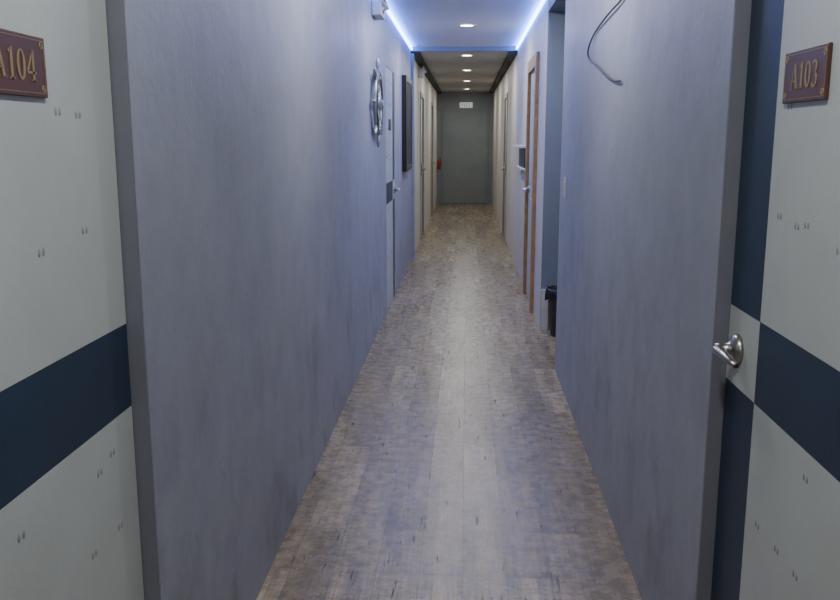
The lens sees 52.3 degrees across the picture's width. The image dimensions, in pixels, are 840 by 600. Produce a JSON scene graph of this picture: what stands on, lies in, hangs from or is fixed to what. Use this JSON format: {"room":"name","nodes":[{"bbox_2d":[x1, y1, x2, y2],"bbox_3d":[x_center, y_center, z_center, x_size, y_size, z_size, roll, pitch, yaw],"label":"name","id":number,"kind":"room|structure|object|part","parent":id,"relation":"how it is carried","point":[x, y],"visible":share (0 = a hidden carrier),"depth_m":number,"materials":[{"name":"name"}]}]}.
{"room":"hotel corridor","nodes":[
{"label":"hotel corridor","id":0,"kind":"room"},
{"bbox_2d":[124,0,436,599],"bbox_3d":[-0.286,-1.427,8.613,0.150,2.600,22.400,1,11,3],"label":"wall","id":1,"kind":"structure","parent":0,"point":[260,167],"depth_m":2.74,"materials":[{"name":"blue paint"}]},
{"bbox_2d":[0,0,159,599],"bbox_3d":[-0.667,0.195,1.390,0.175,2.098,0.901,1,11,3],"label":"door","id":2,"kind":"structure","parent":1,"relation":"in","point":[78,521],"depth_m":1.56,"materials":[{"name":"white wood"}]},
{"bbox_2d":[0,28,47,97],"bbox_3d":[-0.636,-0.371,1.341,0.008,0.098,0.200,1,11,3],"label":"number sign","id":3,"kind":"object","parent":2,"relation":"attached to","point":[22,56],"visible":1,"depth_m":1.36,"materials":[{"name":"brown metal"}]},
{"bbox_2d":[372,57,383,147],"bbox_3d":[-0.301,-1.433,6.228,0.068,0.640,0.640,1,11,3],"label":"decoration","id":4,"kind":"object","parent":1,"relation":"attached to","point":[377,101],"visible":1,"depth_m":6.16,"materials":[{"name":"grey metal"}]},
{"bbox_2d":[372,0,388,19],"bbox_3d":[-0.281,-2.104,6.140,0.107,0.151,0.271,1,11,3],"label":"emergency light","id":5,"kind":"object","parent":1,"relation":"attached to","point":[379,7],"visible":1,"depth_m":6.03,"materials":[{"name":"white plastic"}]},
{"bbox_2d":[385,65,399,309],"bbox_3d":[-0.305,-1.005,7.726,0.205,2.098,0.898,1,11,3],"label":"door","id":6,"kind":"structure","parent":1,"relation":"in","point":[391,188],"depth_m":7.73,"materials":[{"name":"white wood"}]},
{"bbox_2d":[386,10,412,49],"bbox_3d":[-0.249,-2.480,7.479,0.021,0.040,5.570,1,11,3],"label":"strip light","id":7,"kind":"object","parent":1,"relation":"attached to","point":[388,12],"visible":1,"depth_m":8.24,"materials":[{"name":"white plastic"}]},
{"bbox_2d":[402,75,411,171],"bbox_3d":[-0.140,-1.923,9.377,0.049,0.990,0.900,1,11,3],"label":"framed picture","id":8,"kind":"object","parent":1,"relation":"attached to","point":[406,81],"visible":1,"depth_m":9.02,"materials":[{"name":"black plastic"}]},
{"bbox_2d":[411,54,414,259],"bbox_3d":[-0.087,-1.742,10.571,0.035,2.490,0.220,1,11,3],"label":"trim","id":9,"kind":"structure","parent":1,"relation":"attached to","point":[412,55],"depth_m":10.52,"materials":[{"name":"blue paint"}]},
{"bbox_2d":[418,66,426,77],"bbox_3d":[0.036,-3.181,11.932,0.107,0.151,0.271,1,11,3],"label":"emergency light","id":10,"kind":"object","parent":1,"relation":"attached to","point":[422,70],"visible":1,"depth_m":11.81,"materials":[{"name":"white plastic"}]},
{"bbox_2d":[420,92,425,240],"bbox_3d":[-0.017,-2.035,13.019,0.201,2.154,1.010,1,11,3],"label":"door","id":11,"kind":"structure","parent":1,"relation":"in","point":[422,168],"depth_m":13.21,"materials":[{"name":"brown wood"}]},
{"bbox_2d":[430,102,434,217],"bbox_3d":[0.182,-2.722,16.649,0.201,2.154,1.010,1,11,3],"label":"door","id":12,"kind":"structure","parent":1,"relation":"in","point":[432,162],"depth_m":16.90,"materials":[{"name":"brown wood"}]},
{"bbox_2d":[436,157,441,169],"bbox_3d":[0.426,-3.086,19.270,0.116,0.295,0.087,6,12,27],"label":"fire extinguisher","id":13,"kind":"object","parent":1,"relation":"attached to","point":[438,162],"visible":1,"depth_m":19.25,"materials":[{"name":"red metal"}]},
{"bbox_2d":[411,51,517,92],"bbox_3d":[0.776,-3.822,14.787,1.273,0.029,9.280,1,11,3],"label":"trim","id":14,"kind":"structure","parent":1,"relation":"attached to","point":[511,55],"depth_m":12.61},
{"bbox_2d":[256,204,641,599],"bbox_3d":[1.151,-0.086,8.788,3.030,0.100,22.700,1,11,3],"label":"floor","id":15,"kind":"structure","parent":0,"point":[455,464],"depth_m":3.94,"materials":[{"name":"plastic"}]},
{"bbox_2d":[545,285,556,336],"bbox_3d":[1.102,0.088,6.582,0.294,0.376,0.290,1,11,3],"label":"trash bin","id":16,"kind":"object","parent":15,"relation":"on","point":[551,291],"visible":0.3,"depth_m":6.53,"materials":[{"name":"black plastic"}]},
{"bbox_2d":[386,0,540,46],"bbox_3d":[0.977,-1.855,3.723,2.880,0.120,13.100,1,11,3],"label":"ceiling","id":17,"kind":"structure","parent":0,"point":[425,23],"depth_m":7.94,"materials":[{"name":"white paint"}]},
{"bbox_2d":[458,24,475,26],"bbox_3d":[0.452,-2.643,8.240,0.170,0.010,0.170,1,11,3],"label":"recessed light","id":18,"kind":"object","parent":17,"relation":"in","point":[460,25],"visible":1,"depth_m":8.24,"materials":[{"name":"white plastic"}]},
{"bbox_2d":[411,46,517,91],"bbox_3d":[0.776,-3.919,14.759,1.273,0.170,9.300,1,11,3],"label":"ceiling","id":19,"kind":"structure","parent":0,"point":[445,64],"depth_m":12.27,"materials":[{"name":"white paint"}]},
{"bbox_2d":[437,92,493,203],"bbox_3d":[1.030,-3.514,19.637,1.573,2.600,0.150,1,11,3],"label":"wall","id":20,"kind":"structure","parent":0,"point":[445,100],"depth_m":19.41,"materials":[{"name":"grey paint"}]},
{"bbox_2d":[441,110,488,203],"bbox_3d":[1.027,-3.263,19.572,1.080,2.129,0.071,1,11,3],"label":"door","id":21,"kind":"structure","parent":20,"relation":"in","point":[464,143],"depth_m":19.60,"materials":[{"name":"grey paint"}]},
{"bbox_2d":[460,102,472,107],"bbox_3d":[1.043,-4.409,19.363,0.290,0.120,0.051,1,11,3],"label":"exit sign","id":22,"kind":"object","parent":20,"relation":"attached to","point":[462,104],"visible":1,"depth_m":19.34,"materials":[{"name":"grey plastic"}]},
{"bbox_2d":[540,12,564,329],"bbox_3d":[1.705,-1.033,6.530,1.505,2.600,0.020,1,11,3],"label":"wall","id":23,"kind":"structure","parent":0,"point":[556,20],"depth_m":6.54,"materials":[{"name":"blue paint"}]},
{"bbox_2d":[540,289,547,329],"bbox_3d":[0.983,0.078,6.762,0.056,0.329,0.014,1,11,3],"label":"trim","id":24,"kind":"structure","parent":23,"relation":"attached to","point":[544,303],"depth_m":6.76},
{"bbox_2d":[492,0,734,599],"bbox_3d":[1.135,-1.413,8.538,0.150,2.600,22.400,1,11,3],"label":"wall","id":25,"kind":"structure","parent":0,"point":[643,154],"depth_m":2.93,"materials":[{"name":"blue paint"}]},
{"bbox_2d":[501,92,507,238],"bbox_3d":[1.354,-2.059,13.143,0.201,2.154,1.010,1,11,3],"label":"door","id":26,"kind":"structure","parent":25,"relation":"in","point":[504,168],"depth_m":13.39,"materials":[{"name":"brown wood"}]},
{"bbox_2d":[513,145,525,169],"bbox_3d":[1.038,-1.500,8.985,0.089,0.245,0.900,1,11,3],"label":"wall shelf","id":27,"kind":"object","parent":25,"relation":"attached to","point":[522,148],"visible":0.8,"depth_m":8.79,"materials":[{"name":"white plastic"}]},
{"bbox_2d":[522,51,539,312],"bbox_3d":[1.056,-1.064,7.767,0.208,2.199,1.050,1,11,3],"label":"door","id":28,"kind":"structure","parent":25,"relation":"in","point":[533,63],"depth_m":7.81,"materials":[{"name":"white wood"}]},
{"bbox_2d":[516,0,545,48],"bbox_3d":[0.999,-2.468,7.413,0.021,0.040,5.570,1,11,3],"label":"strip light","id":29,"kind":"object","parent":25,"relation":"attached to","point":[542,2],"visible":1,"depth_m":7.75,"materials":[{"name":"white plastic"}]},
{"bbox_2d":[563,177,566,197],"bbox_3d":[0.863,-0.671,5.103,0.012,0.120,0.075,1,11,3],"label":"light switch","id":30,"kind":"object","parent":25,"relation":"attached to","point":[565,178],"visible":1,"depth_m":5.07,"materials":[{"name":"white plastic"}]},
{"bbox_2d":[587,0,621,81],"bbox_3d":[0.767,-1.255,3.208,0.013,0.852,1.849,1,11,3],"label":"hanging cable","id":31,"kind":"object","parent":25,"relation":"attached to","point":[614,7],"visible":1,"depth_m":3.71,"materials":[{"name":"black plastic"}]},
{"bbox_2d":[696,0,839,599],"bbox_3d":[0.735,0.155,1.602,0.175,2.098,0.903,1,11,3],"label":"door","id":32,"kind":"structure","parent":25,"relation":"in","point":[770,520],"depth_m":1.74,"materials":[{"name":"white wood"}]},
{"bbox_3d":[0.696,0.121,1.924,0.064,0.072,0.156,1,11,3],"label":"lever handle","id":33,"kind":"part","parent":32,"relation":"part of","materials":[{"name":"metal"}]},
{"bbox_2d":[782,42,832,103],"bbox_3d":[0.711,-0.415,1.579,0.008,0.096,0.206,1,11,3],"label":"number sign","id":34,"kind":"object","parent":32,"relation":"attached to","point":[807,70],"visible":1,"depth_m":1.56,"materials":[{"name":"brown metal"}]}
]}

